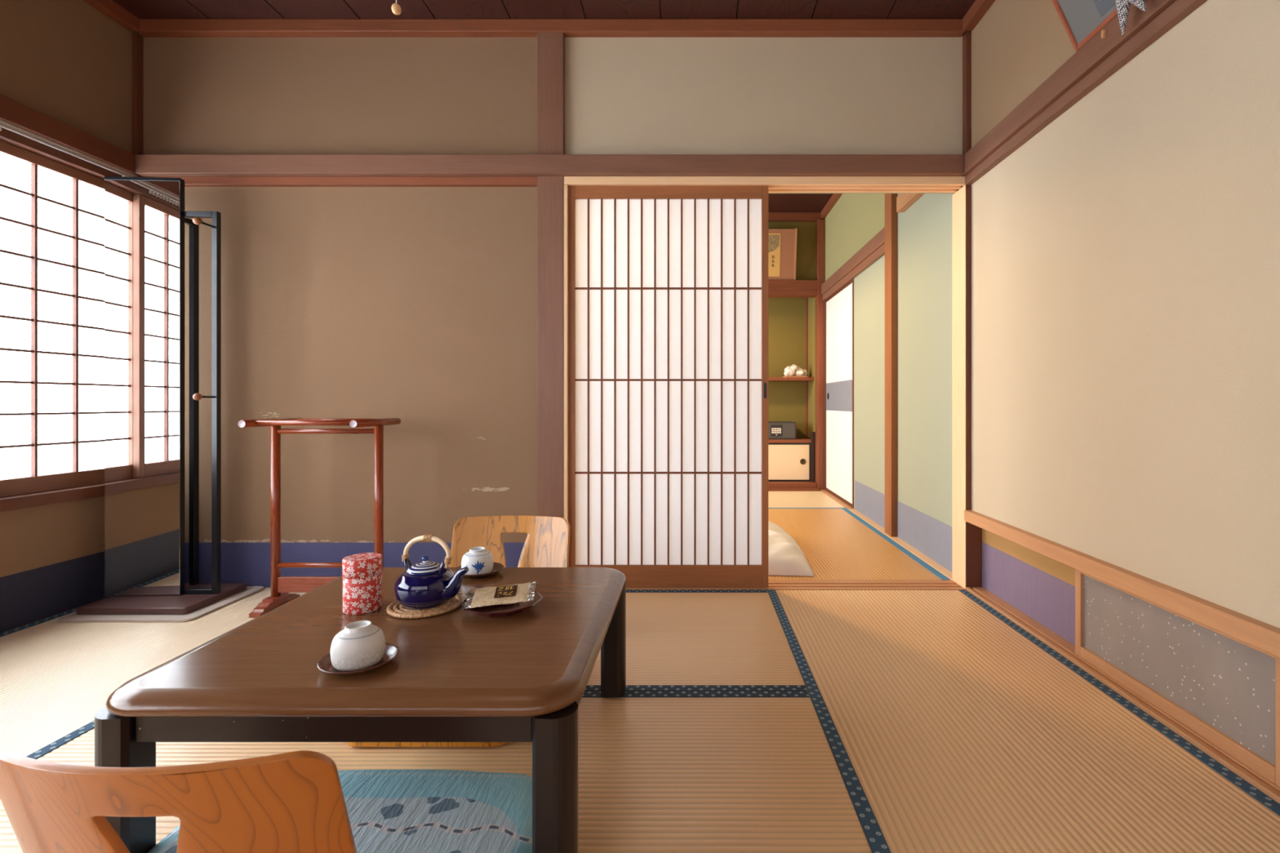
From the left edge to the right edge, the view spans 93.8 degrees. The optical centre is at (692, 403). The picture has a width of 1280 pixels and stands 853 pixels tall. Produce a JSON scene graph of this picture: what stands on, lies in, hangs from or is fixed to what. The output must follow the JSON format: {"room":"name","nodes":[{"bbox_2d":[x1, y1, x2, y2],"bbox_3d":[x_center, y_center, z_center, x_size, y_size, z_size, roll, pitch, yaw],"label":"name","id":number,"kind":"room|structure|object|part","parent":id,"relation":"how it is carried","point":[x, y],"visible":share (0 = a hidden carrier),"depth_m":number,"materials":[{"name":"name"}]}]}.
{"room":"traditional dwelling","nodes":[
{"label":"traditional dwelling","id":0,"kind":"room"},
{"bbox_2d":[0,0,138,633],"bbox_3d":[-2.505,-0.432,0.792,0.120,2.590,3.685,0,0,0],"label":"wall","id":1,"kind":"structure","parent":0,"point":[67,61],"depth_m":2.32,"materials":[{"name":"beige paint"}]},
{"bbox_2d":[0,140,104,497],"bbox_3d":[-2.485,-0.301,2.327,0.026,1.274,0.514,0,0,0],"label":"window","id":2,"kind":"structure","parent":1,"relation":"in","point":[52,212],"depth_m":2.31,"materials":[{"name":"paper"}]},
{"bbox_3d":[-2.485,-0.919,2.327,0.026,0.038,0.450,0,0,0],"label":"rail","id":3,"kind":"part","parent":2,"relation":"part of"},
{"bbox_3d":[-2.485,0.306,2.327,0.026,0.060,0.450,0,0,0],"label":"rail","id":4,"kind":"part","parent":2,"relation":"part of","materials":[{"name":"brown wood"}]},
{"bbox_2d":[0,483,104,511],"bbox_3d":[-2.460,0.359,0.780,0.090,0.044,3.640,0,0,0],"label":"window sill","id":5,"kind":"structure","parent":1,"relation":"attached to","point":[60,495],"depth_m":2.25,"materials":[{"name":"brown wood"}]},
{"bbox_2d":[0,551,108,632],"bbox_3d":[-2.444,0.714,0.791,0.001,0.196,3.683,0,0,0],"label":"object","id":6,"kind":"structure","parent":1,"relation":"attached to","point":[28,597],"depth_m":2.27,"materials":[{"name":"paint"}]},
{"bbox_2d":[0,127,122,179],"bbox_3d":[-2.489,-0.963,0.944,0.112,0.048,3.328,0,0,0],"label":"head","id":7,"kind":"structure","parent":1,"relation":"attached to","point":[7,136],"depth_m":2.28},
{"bbox_2d":[0,94,139,175],"bbox_3d":[-2.420,-1.028,0.776,0.050,0.081,3.652,0,0,0],"label":"rail","id":8,"kind":"object","parent":1,"relation":"attached to","point":[15,113],"visible":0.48,"depth_m":2.27,"materials":[{"name":"brown wood"}]},
{"bbox_2d":[0,119,137,177],"bbox_3d":[-2.417,-0.968,0.995,0.020,0.039,3.190,0,0,0],"label":"rail","id":9,"kind":"object","parent":8,"relation":"attached to","point":[3,124],"visible":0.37,"depth_m":2.28,"materials":[{"name":"brown wood"}]},
{"bbox_2d":[83,0,138,31],"bbox_3d":[-2.422,-1.641,0.769,0.044,0.053,3.639,0,0,0],"label":"trim","id":10,"kind":"structure","parent":1,"relation":"attached to","point":[109,8],"depth_m":2.50,"materials":[{"name":"brown wood"}]},
{"bbox_2d":[132,33,142,154],"bbox_3d":[-2.433,-1.341,2.618,0.021,0.543,0.032,0,0,0],"label":"post","id":11,"kind":"object","parent":1,"relation":"attached to","point":[137,40],"visible":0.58,"depth_m":2.61,"materials":[{"name":"brown wood"}]},
{"bbox_2d":[112,0,975,18],"bbox_3d":[-0.595,-1.697,0.792,3.740,0.060,3.684,0,0,0],"label":"ceiling","id":12,"kind":"structure","parent":0,"point":[140,9],"depth_m":2.52,"materials":[{"name":"brown wood"}]},
{"bbox_2d":[391,0,401,14],"bbox_3d":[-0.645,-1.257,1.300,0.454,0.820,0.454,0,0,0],"label":"pull cord","id":13,"kind":"object","parent":12,"relation":"hanging from","point":[396,8],"visible":1,"depth_m":1.29,"materials":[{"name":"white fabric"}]},
{"bbox_2d":[138,33,962,587],"bbox_3d":[-0.640,-0.432,2.667,3.810,2.590,0.065,0,0,0],"label":"wall","id":14,"kind":"structure","parent":0,"point":[417,306],"depth_m":2.64,"materials":[{"name":"beige paint"}]},
{"bbox_2d":[137,176,537,186],"bbox_3d":[-1.559,-0.971,2.619,1.764,0.034,0.032,0,0,0],"label":"rail","id":15,"kind":"object","parent":14,"relation":"attached to","point":[189,181],"visible":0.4,"depth_m":2.60,"materials":[{"name":"brown wood"}]},
{"bbox_2d":[184,542,524,586],"bbox_3d":[-1.560,0.715,2.634,1.768,0.197,0.001,0,0,0],"label":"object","id":16,"kind":"structure","parent":14,"relation":"attached to","point":[249,563],"depth_m":2.63,"materials":[{"name":"paint"}]},
{"bbox_2d":[133,154,963,177],"bbox_3d":[-0.637,-1.028,2.600,3.607,0.081,0.070,0,0,0],"label":"wall beam","id":17,"kind":"structure","parent":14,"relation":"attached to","point":[146,165],"depth_m":2.56,"materials":[{"name":"brown wood"}]},
{"bbox_2d":[136,18,964,37],"bbox_3d":[-0.615,-1.641,2.612,3.600,0.053,0.044,0,0,0],"label":"trim","id":18,"kind":"structure","parent":14,"relation":"attached to","point":[148,28],"depth_m":2.59,"materials":[{"name":"brown wood"}]},
{"bbox_2d":[537,32,564,517],"bbox_3d":[-0.620,-0.427,2.660,0.114,2.480,0.120,0,0,0],"label":"post","id":19,"kind":"object","parent":14,"relation":"attached to","point":[550,46],"visible":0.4,"depth_m":2.60,"materials":[{"name":"brown wood"}]},
{"bbox_2d":[563,184,568,520],"bbox_3d":[-0.553,-0.070,2.654,0.017,1.766,0.103,0,0,0],"label":"door frame","id":20,"kind":"structure","parent":14,"relation":"attached to","point":[565,186],"depth_m":2.60,"materials":[{"name":"beige wood"}]},
{"bbox_2d":[568,186,768,587],"bbox_3d":[-0.106,-0.074,2.631,0.880,1.768,0.025,0,0,0],"label":"door","id":21,"kind":"structure","parent":14,"relation":"in","point":[668,286],"depth_m":2.63,"materials":[{"name":"paper"}]},
{"bbox_3d":[-0.106,-0.929,2.632,0.822,0.058,0.024,0,0,0],"label":"rail","id":22,"kind":"part","parent":21,"relation":"part of","materials":[{"name":"brown wood"}]},
{"bbox_3d":[-0.106,0.762,2.632,0.822,0.097,0.024,0,0,0],"label":"rail","id":23,"kind":"part","parent":21,"relation":"part of","materials":[{"name":"brown wood"}]},
{"bbox_3d":[0.318,-0.055,2.621,0.013,0.068,0.004,0,0,0],"label":"finger pull","id":24,"kind":"part","parent":21,"relation":"part of","materials":[{"name":"black metal"}]},
{"bbox_2d":[564,176,964,192],"bbox_3d":[0.316,-0.970,2.653,1.751,0.035,0.106,0,0,0],"label":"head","id":25,"kind":"structure","parent":14,"relation":"attached to","point":[775,184],"depth_m":2.60},
{"bbox_2d":[626,580,964,590],"bbox_3d":[0.315,0.840,2.667,1.750,0.057,0.135,0,0,0],"label":"door sill","id":26,"kind":"structure","parent":14,"relation":"attached to","point":[772,584],"depth_m":2.65,"materials":[{"name":"orange wood"}]},
{"bbox_2d":[768,222,816,481],"bbox_3d":[-0.530,-0.487,5.897,3.640,2.700,0.465,0,0,0],"label":"wall","id":27,"kind":"structure","parent":0,"point":[786,316],"depth_m":6.07,"materials":[{"name":"green paint"}]},
{"bbox_2d":[768,377,813,382],"bbox_3d":[0.384,-0.233,5.894,1.568,0.032,0.309,0,0,0],"label":"wall shelf","id":28,"kind":"object","parent":27,"relation":"attached to","point":[770,379],"visible":0.44,"depth_m":5.74,"materials":[{"name":"brown wood"}]},
{"bbox_2d":[782,364,808,377],"bbox_3d":[1.015,-0.314,5.860,0.250,0.129,0.140,0,0,0],"label":"ornament","id":29,"kind":"object","parent":28,"relation":"on","point":[793,370],"visible":1,"depth_m":5.82,"materials":[{"name":"white"}]},
{"bbox_2d":[768,280,817,297],"bbox_3d":[-0.589,-1.083,5.662,3.522,0.139,0.155,0,0,0],"label":"beam","id":30,"kind":"structure","parent":27,"relation":"attached to","point":[776,288],"depth_m":5.59,"materials":[{"name":"brown wood"}]},
{"bbox_2d":[768,228,797,279],"bbox_3d":[0.684,-1.383,5.567,0.568,0.471,0.106,0,0,0],"label":"picture","id":31,"kind":"object","parent":30,"relation":"on","point":[782,242],"visible":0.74,"depth_m":5.56,"materials":[{"name":"brown"}]},
{"bbox_2d":[768,233,780,276],"bbox_3d":[0.683,-1.379,5.559,0.267,0.384,0.070,0,0,0],"label":"print","id":32,"kind":"object","parent":31,"relation":"attached to","point":[774,239],"depth_m":5.56,"materials":[{"name":"paper"}]},
{"bbox_3d":[0.684,-1.383,5.567,0.568,0.471,0.106,0,0,0],"label":"edge frame","id":33,"kind":"part","parent":31,"relation":"part of","materials":[{"name":"orange wood"}]},
{"bbox_2d":[768,212,820,222],"bbox_3d":[-0.575,-1.752,5.625,3.550,0.070,0.070,0,0,0],"label":"trim","id":34,"kind":"structure","parent":27,"relation":"attached to","point":[772,216],"depth_m":5.59,"materials":[{"name":"brown wood"}]},
{"bbox_2d":[805,297,808,438],"bbox_3d":[1.159,-0.167,6.060,0.022,1.960,0.020,0,0,0],"label":"post","id":35,"kind":"object","parent":27,"relation":"attached to","point":[806,299],"visible":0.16,"depth_m":6.05,"materials":[{"name":"brown wood"}]},
{"bbox_2d":[768,193,833,212],"bbox_3d":[-0.530,-1.812,4.200,3.640,0.050,2.960,0,0,0],"label":"ceiling","id":36,"kind":"structure","parent":0,"point":[777,202],"depth_m":5.30,"materials":[{"name":"brown wood"}]},
{"bbox_2d":[768,192,954,193],"bbox_3d":[-0.555,-0.487,2.710,3.590,2.600,0.020,0,0,0],"label":"wall","id":37,"kind":"structure","parent":0,"point":[768,193],"depth_m":2.71,"materials":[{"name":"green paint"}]},
{"bbox_2d":[824,0,1279,645],"bbox_3d":[1.278,-0.487,2.295,0.125,2.700,6.690,0,0,0],"label":"wall","id":38,"kind":"structure","parent":0,"point":[1126,255],"depth_m":1.72,"materials":[{"name":"beige paint"}]},
{"bbox_2d":[815,219,824,489],"bbox_3d":[1.204,-0.452,5.635,0.063,2.530,0.120,0,0,0],"label":"post","id":39,"kind":"object","parent":38,"relation":"attached to","point":[820,303],"visible":0.82,"depth_m":5.58,"materials":[{"name":"brown wood"}]},
{"bbox_2d":[820,193,842,219],"bbox_3d":[1.220,-1.757,4.170,0.040,0.060,2.899,0,0,0],"label":"trim","id":40,"kind":"structure","parent":38,"relation":"attached to","point":[833,199],"depth_m":5.25,"materials":[{"name":"brown wood"}]},
{"bbox_2d":[819,489,854,509],"bbox_3d":[1.239,0.836,5.075,0.102,0.055,1.030,0,0,0],"label":"sill","id":41,"kind":"structure","parent":38,"relation":"attached to","point":[828,494],"depth_m":4.98,"materials":[{"name":"orange wood"}]},
{"bbox_2d":[824,278,853,507],"bbox_3d":[1.245,-0.075,5.077,0.022,1.764,0.983,0,0,0],"label":"door","id":42,"kind":"structure","parent":38,"relation":"in","point":[839,307],"depth_m":5.04,"materials":[{"name":"white paper"}]},
{"bbox_3d":[1.246,-0.946,5.077,0.020,0.022,0.927,0,0,0],"label":"rail","id":43,"kind":"part","parent":42,"relation":"part of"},
{"bbox_3d":[1.246,0.796,5.077,0.020,0.022,0.927,0,0,0],"label":"rail","id":44,"kind":"part","parent":42,"relation":"part of","materials":[{"name":"brown wood"}]},
{"bbox_2d":[821,226,884,294],"bbox_3d":[1.222,-1.060,4.678,0.035,0.095,1.882,0,0,0],"label":"rail","id":45,"kind":"object","parent":38,"relation":"attached to","point":[877,241],"visible":0.66,"depth_m":4.40,"materials":[{"name":"brown wood"}]},
{"bbox_2d":[822,243,884,300],"bbox_3d":[1.227,-0.984,4.678,0.025,0.055,1.882,0,0,0],"label":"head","id":46,"kind":"structure","parent":38,"relation":"attached to","point":[877,254],"depth_m":4.42},
{"bbox_2d":[884,193,897,537],"bbox_3d":[1.221,-0.487,3.672,0.038,2.600,0.125,0,0,0],"label":"post","id":47,"kind":"object","parent":38,"relation":"attached to","point":[891,214],"visible":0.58,"depth_m":3.63,"materials":[{"name":"brown wood"}]},
{"bbox_2d":[848,480,962,587],"bbox_3d":[1.214,0.727,3.648,0.052,0.272,1.824,0,0,0],"label":"baseboard","id":48,"kind":"structure","parent":38,"relation":"attached to","point":[929,535],"depth_m":3.33,"materials":[{"name":"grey paint"}]},
{"bbox_2d":[896,193,924,212],"bbox_3d":[1.217,-1.162,3.125,0.045,0.090,0.750,0,0,0],"label":"rail","id":49,"kind":"object","parent":38,"relation":"attached to","point":[904,201],"visible":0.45,"depth_m":3.37,"materials":[{"name":"orange wood"}]},
{"bbox_2d":[951,185,965,589],"bbox_3d":[1.215,-0.070,2.668,0.050,1.766,0.133,0,0,0],"label":"door frame","id":50,"kind":"structure","parent":38,"relation":"attached to","point":[958,198],"depth_m":2.67,"materials":[{"name":"beige wood"}]},
{"bbox_2d":[954,31,982,588],"bbox_3d":[1.226,-0.427,2.660,0.068,2.480,0.120,0,0,0],"label":"post","id":51,"kind":"object","parent":38,"relation":"attached to","point":[973,533],"visible":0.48,"depth_m":2.60,"materials":[{"name":"brown wood"}]},
{"bbox_2d":[962,0,995,31],"bbox_3d":[1.192,-1.641,0.769,0.044,0.053,3.639,0,0,0],"label":"trim","id":52,"kind":"structure","parent":38,"relation":"attached to","point":[979,8],"depth_m":2.49,"materials":[{"name":"brown wood"}]},
{"bbox_2d":[982,542,1075,645],"bbox_3d":[1.261,0.703,2.252,0.001,0.195,0.694,0,0,0],"label":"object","id":53,"kind":"structure","parent":38,"relation":"attached to","point":[1049,600],"depth_m":2.22,"materials":[{"name":"purple paper"}]},
{"bbox_2d":[960,0,1176,176],"bbox_3d":[1.191,-1.028,0.775,0.047,0.081,3.650,0,0,0],"label":"wall beam","id":54,"kind":"structure","parent":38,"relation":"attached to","point":[1096,50],"depth_m":1.87,"materials":[{"name":"brown wood"}]},
{"bbox_2d":[1051,0,1117,51],"bbox_3d":[1.089,-1.264,1.428,0.199,0.390,0.780,0,0,0],"label":"picture","id":55,"kind":"object","parent":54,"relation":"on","point":[1082,20],"visible":0.75,"depth_m":1.75,"materials":[{"name":"grey"}]},
{"bbox_2d":[1115,0,1146,35],"bbox_3d":[1.122,-1.038,1.533,0.048,0.146,0.076,0,0,0],"label":"pad","id":56,"kind":"object","parent":55,"relation":"hanging from","point":[1122,6],"visible":1,"depth_m":1.54,"materials":[{"name":"grey fabric"}]},
{"bbox_2d":[1101,29,1106,38],"bbox_3d":[1.163,-1.044,1.688,0.010,0.022,0.008,0,0,0],"label":"peg","id":57,"kind":"object","parent":54,"relation":"attached to","point":[1104,31],"visible":1,"depth_m":1.68,"materials":[{"name":"brown wood"}]},
{"bbox_2d":[964,0,1207,185],"bbox_3d":[1.200,-0.968,0.774,0.029,0.039,3.649,0,0,0],"label":"rail","id":58,"kind":"object","parent":38,"relation":"attached to","point":[1177,11],"visible":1,"depth_m":1.76,"materials":[{"name":"brown wood"}]},
{"bbox_2d":[964,510,1279,787],"bbox_3d":[1.222,0.633,0.774,0.079,0.334,3.649,0,0,0],"label":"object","id":59,"kind":"structure","parent":38,"relation":"in","point":[1224,688],"depth_m":1.49,"materials":[{"name":"grey paper"}]},
{"bbox_3d":[1.234,0.525,1.565,0.026,0.022,0.628,0,0,0],"label":"rail","id":60,"kind":"part","parent":59,"relation":"part of","materials":[{"name":"orange wood"}]},
{"bbox_3d":[1.234,0.783,1.565,0.026,0.034,0.628,0,0,0],"label":"rail","id":61,"kind":"part","parent":59,"relation":"part of","materials":[{"name":"orange wood"}]},
{"bbox_2d":[965,586,1279,804],"bbox_3d":[1.226,0.832,0.774,0.071,0.062,3.649,0,0,0],"label":"sill","id":62,"kind":"structure","parent":38,"relation":"attached to","point":[1050,638],"depth_m":1.66,"materials":[{"name":"orange wood"}]},
{"bbox_3d":[-0.573,0.873,2.525,4.145,0.120,7.550,0,0,0],"label":"floor","id":63,"kind":"structure","parent":0,"visible":0},
{"bbox_2d":[0,587,306,759],"bbox_3d":[-1.968,0.839,1.702,0.941,0.055,1.853,0,0,0],"label":"mat","id":64,"kind":"object","parent":63,"relation":"on","point":[55,676],"visible":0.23,"depth_m":1.88,"materials":[{"name":"beige wicker"}]},
{"bbox_2d":[57,586,263,622],"bbox_3d":[-2.120,0.808,2.418,0.504,0.007,0.407,0,0,0],"label":"mat","id":65,"kind":"object","parent":64,"relation":"on","point":[73,617],"visible":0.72,"depth_m":2.26,"materials":[{"name":"beige fabric"}]},
{"bbox_2d":[76,176,246,614],"bbox_3d":[-2.144,-0.053,2.425,0.438,1.715,0.320,0,0,0],"label":"stand","id":66,"kind":"object","parent":65,"relation":"on","point":[145,218],"visible":1,"depth_m":2.41,"materials":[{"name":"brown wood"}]},
{"bbox_2d":[104,176,184,596],"bbox_3d":[-2.217,-0.067,2.416,0.291,1.688,0.025,0,0,-4],"label":"mirror","id":67,"kind":"object","parent":66,"relation":"on","point":[144,216],"depth_m":2.41,"materials":[{"name":"clear glass"}]},
{"bbox_3d":[-2.135,0.791,2.425,0.420,0.026,0.320,0,0,0],"label":"board","id":68,"kind":"part","parent":66,"relation":"part of","materials":[{"name":"brown wood"}]},
{"bbox_3d":[-1.945,-0.025,2.345,0.029,0.029,0.029,0,0,0],"label":"wooden knob","id":69,"kind":"part","parent":66,"relation":"part of","materials":[{"name":"brown wood"}]},
{"bbox_3d":[-1.945,-0.716,2.345,0.029,0.029,0.029,0,0,0],"label":"wooden knob","id":70,"kind":"part","parent":66,"relation":"part of","materials":[{"name":"brown wood"}]},
{"bbox_2d":[0,691,871,852],"bbox_3d":[-0.586,0.839,1.228,1.820,0.055,0.909,0,0,0],"label":"mat","id":71,"kind":"object","parent":63,"relation":"on","point":[659,771],"visible":0.51,"depth_m":1.34,"materials":[{"name":"beige wicker"}]},
{"bbox_2d":[0,750,356,852],"bbox_3d":[-0.626,0.607,0.901,0.424,0.409,0.502,0,0,0],"label":"chair","id":72,"kind":"object","parent":71,"relation":"on","point":[294,802],"visible":1,"depth_m":0.68,"materials":[{"name":"brown wood"}]},
{"bbox_2d":[146,769,532,852],"bbox_3d":[-0.580,0.755,1.012,0.640,0.080,0.390,0,0,0],"label":"floor cushion","id":73,"kind":"object","parent":72,"relation":"on","point":[388,811],"visible":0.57,"depth_m":1.05,"materials":[{"name":"blue fabric"}]},
{"bbox_2d":[94,567,626,852],"bbox_3d":[-0.572,0.636,1.320,0.782,0.350,0.782,0,0,0],"label":"table","id":74,"kind":"object","parent":71,"relation":"on","point":[456,675],"visible":0.8,"depth_m":0.98,"materials":[{"name":"brown wood"}]},
{"bbox_3d":[-0.924,0.651,0.969,0.067,0.312,0.068,0,0,0],"label":"leg","id":75,"kind":"part","parent":74,"relation":"part of","materials":[{"name":"black paint"}]},
{"bbox_2d":[316,642,399,675],"bbox_3d":[-0.586,0.453,1.050,0.126,0.015,0.126,0,0,0],"label":"saucer","id":76,"kind":"object","parent":74,"relation":"on","point":[391,651],"visible":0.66,"depth_m":1.03,"materials":[{"name":"brown wood"}]},
{"bbox_2d":[329,620,385,671],"bbox_3d":[-0.589,0.423,1.052,0.085,0.066,0.085,0,0,-23],"label":"teacup","id":77,"kind":"object","parent":76,"relation":"on","point":[361,645],"visible":1,"depth_m":1.02,"materials":[{"name":"white ceramic"}]},
{"bbox_2d":[342,552,382,614],"bbox_3d":[-0.738,0.402,1.335,0.079,0.117,0.079,0,0,0],"label":"tea canister","id":78,"kind":"object","parent":74,"relation":"on","point":[362,573],"visible":1,"depth_m":1.30,"materials":[{"name":"red paper"}]},
{"bbox_3d":[-0.738,0.363,1.335,0.079,0.039,0.079,0,0,0],"label":"lid","id":79,"kind":"part","parent":78,"relation":"part of","materials":[{"name":"red paper"}]},
{"bbox_2d":[386,595,462,618],"bbox_3d":[-0.603,0.455,1.347,0.158,0.011,0.158,0,0,0],"label":"coaster","id":80,"kind":"object","parent":74,"relation":"on","point":[394,609],"visible":0.45,"depth_m":1.30,"materials":[{"name":"wicker"}]},
{"bbox_2d":[394,533,468,609],"bbox_3d":[-0.589,0.371,1.327,0.126,0.157,0.155,0,0,-43],"label":"teapot","id":81,"kind":"object","parent":80,"relation":"on","point":[426,584],"visible":1,"depth_m":1.30,"materials":[{"name":"blue ceramic"}]},
{"bbox_3d":[-0.599,0.367,1.338,0.080,0.018,0.080,0,0,14],"label":"lid","id":82,"kind":"part","parent":81,"relation":"part of","materials":[{"name":"blue ceramic"}]},
{"bbox_3d":[-0.599,0.348,1.338,0.016,0.010,0.016,0,0,14],"label":"knob","id":83,"kind":"part","parent":81,"relation":"part of","materials":[{"name":"blue ceramic"}]},
{"bbox_3d":[-0.595,0.331,1.338,0.122,0.071,0.010,0,0,14],"label":"handle","id":84,"kind":"part","parent":81,"relation":"part of","materials":[{"name":"beige wicker"}]},
{"bbox_3d":[-0.527,0.402,1.320,0.071,0.084,0.049,0,0,14],"label":"spout","id":85,"kind":"part","parent":81,"relation":"part of","materials":[{"name":"blue ceramic"}]},
{"bbox_2d":[453,562,503,577],"bbox_3d":[-0.576,0.453,1.612,0.128,0.015,0.128,0,0,0],"label":"saucer","id":86,"kind":"object","parent":74,"relation":"on","point":[497,567],"visible":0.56,"depth_m":1.60,"materials":[{"name":"brown wood"}]},
{"bbox_2d":[461,546,493,574],"bbox_3d":[-0.580,0.424,1.610,0.082,0.064,0.083,0,0,0],"label":"teacup","id":87,"kind":"object","parent":86,"relation":"on","point":[479,561],"visible":0.91,"depth_m":1.58,"materials":[{"name":"white ceramic"}]},
{"bbox_2d":[466,560,484,573],"bbox_3d":[-0.575,0.433,1.573,0.053,0.037,0.009,0,0,-7],"label":"flower","id":88,"kind":"object","parent":87,"relation":"on","point":[474,566],"depth_m":1.57,"materials":[{"name":"blue paint"}]},
{"bbox_2d":[461,591,542,617],"bbox_3d":[-0.426,0.450,1.337,0.175,0.020,0.175,0,0,0],"label":"plate","id":89,"kind":"object","parent":74,"relation":"on","point":[495,611],"visible":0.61,"depth_m":1.31,"materials":[{"name":"red paint"}]},
{"bbox_2d":[462,581,536,608],"bbox_3d":[-0.424,0.425,1.322,0.147,0.030,0.078,0,0,-9],"label":"snack packet","id":90,"kind":"object","parent":89,"relation":"on","point":[518,593],"visible":1,"depth_m":1.31,"materials":[{"name":"beige plastic"}]},
{"bbox_3d":[-0.220,0.651,0.969,0.067,0.312,0.068,0,0,0],"label":"leg","id":91,"kind":"part","parent":74,"relation":"part of","materials":[{"name":"black paint"}]},
{"bbox_3d":[-0.220,0.651,1.671,0.067,0.312,0.068,0,0,0],"label":"leg","id":92,"kind":"part","parent":74,"relation":"part of","materials":[{"name":"black paint"}]},
{"bbox_2d":[584,589,807,691],"bbox_3d":[-0.586,0.839,2.140,1.820,0.055,0.911,0,0,0],"label":"mat","id":93,"kind":"object","parent":63,"relation":"on","point":[677,640],"visible":0.31,"depth_m":2.02,"materials":[{"name":"beige wicker"}]},
{"bbox_2d":[237,417,400,617],"bbox_3d":[-1.452,0.437,2.358,0.452,0.750,0.330,0,0,0],"label":"towel rack","id":94,"kind":"object","parent":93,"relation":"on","point":[281,586],"visible":0.77,"depth_m":2.36,"materials":[{"name":"brown wood"}]},
{"bbox_3d":[-1.657,0.428,2.373,0.033,0.678,0.033,0,0,0],"label":"post","id":95,"kind":"part","parent":94,"relation":"part of","materials":[{"name":"brown wood"}]},
{"bbox_3d":[-1.247,0.428,2.373,0.033,0.678,0.033,0,0,0],"label":"post","id":96,"kind":"part","parent":94,"relation":"part of","materials":[{"name":"brown wood"}]},
{"bbox_2d":[344,515,570,746],"bbox_3d":[-0.632,0.607,1.772,0.424,0.409,0.745,0,0,0],"label":"chair","id":97,"kind":"object","parent":93,"relation":"on","point":[547,543],"visible":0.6,"depth_m":2.09,"materials":[{"name":"brown wood"}]},
{"bbox_3d":[-0.632,0.801,1.696,0.424,0.011,0.593,0,0,0],"label":"seat","id":98,"kind":"part","parent":97,"relation":"part of","materials":[{"name":"brown wood"}]},
{"bbox_3d":[-0.632,0.596,2.076,0.415,0.386,0.139,0,0,0],"label":"backrest","id":99,"kind":"part","parent":97,"relation":"part of","materials":[{"name":"brown wood"}]},
{"bbox_2d":[768,481,819,491],"bbox_3d":[-0.589,0.807,5.793,3.522,0.112,0.553,0,0,0],"label":"step","id":100,"kind":"structure","parent":63,"relation":"on","point":[772,486],"depth_m":5.60,"materials":[{"name":"brown wood"}]},
{"bbox_2d":[768,431,814,481],"bbox_3d":[0.484,0.513,5.867,1.368,0.475,0.355,0,0,0],"label":"base cabinet","id":101,"kind":"object","parent":100,"relation":"on","point":[788,460],"visible":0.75,"depth_m":5.72,"materials":[{"name":"beige paper"}]},
{"bbox_2d":[768,421,795,439],"bbox_3d":[0.805,0.266,5.851,0.380,0.165,0.259,0,0,0],"label":"safe","id":102,"kind":"object","parent":101,"relation":"on","point":[776,429],"visible":0.57,"depth_m":5.73,"materials":[{"name":"grey metal"}]},
{"bbox_3d":[0.659,0.567,5.728,0.918,0.336,0.023,0,0,0],"label":"sliding door","id":103,"kind":"part","parent":101,"relation":"part of","materials":[{"name":"beige paper"}]},
{"bbox_3d":[1.058,0.560,5.713,0.056,0.056,0.005,0,0,0],"label":"finger pull","id":104,"kind":"part","parent":101,"relation":"part of","materials":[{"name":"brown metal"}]},
{"bbox_3d":[1.151,0.513,5.710,0.034,0.475,0.040,0,0,0],"label":"post","id":105,"kind":"part","parent":101,"relation":"part of","materials":[{"name":"black wood"}]},
{"bbox_2d":[768,491,845,508],"bbox_3d":[0.269,0.839,5.058,1.836,0.055,0.913,0,0,0],"label":"mat","id":106,"kind":"object","parent":63,"relation":"on","point":[776,500],"visible":0.32,"depth_m":4.96,"materials":[{"name":"beige"}]},
{"bbox_2d":[768,508,950,580],"bbox_3d":[0.729,0.839,3.672,0.916,0.055,1.853,0,0,0],"label":"mat","id":107,"kind":"object","parent":63,"relation":"on","point":[836,544],"visible":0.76,"depth_m":3.31,"materials":[{"name":"beige"}]},
{"bbox_2d":[767,589,1279,852],"bbox_3d":[0.757,0.839,1.686,0.863,0.055,1.820,0,0,0],"label":"mat","id":108,"kind":"object","parent":63,"relation":"on","point":[948,726],"visible":1,"depth_m":1.42,"materials":[{"name":"beige wicker"}]},
{"bbox_3d":[-0.190,0.840,3.672,0.918,0.054,1.853,0,0,0],"label":"mat","id":109,"kind":"object","parent":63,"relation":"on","visible":0},
{"bbox_2d":[768,520,813,576],"bbox_3d":[0.100,0.730,3.270,0.968,0.163,0.950,0,0,0],"label":"bedding","id":110,"kind":"object","parent":109,"relation":"on","point":[785,557],"visible":0.14,"depth_m":2.87,"materials":[{"name":"white fabric"}]}
]}

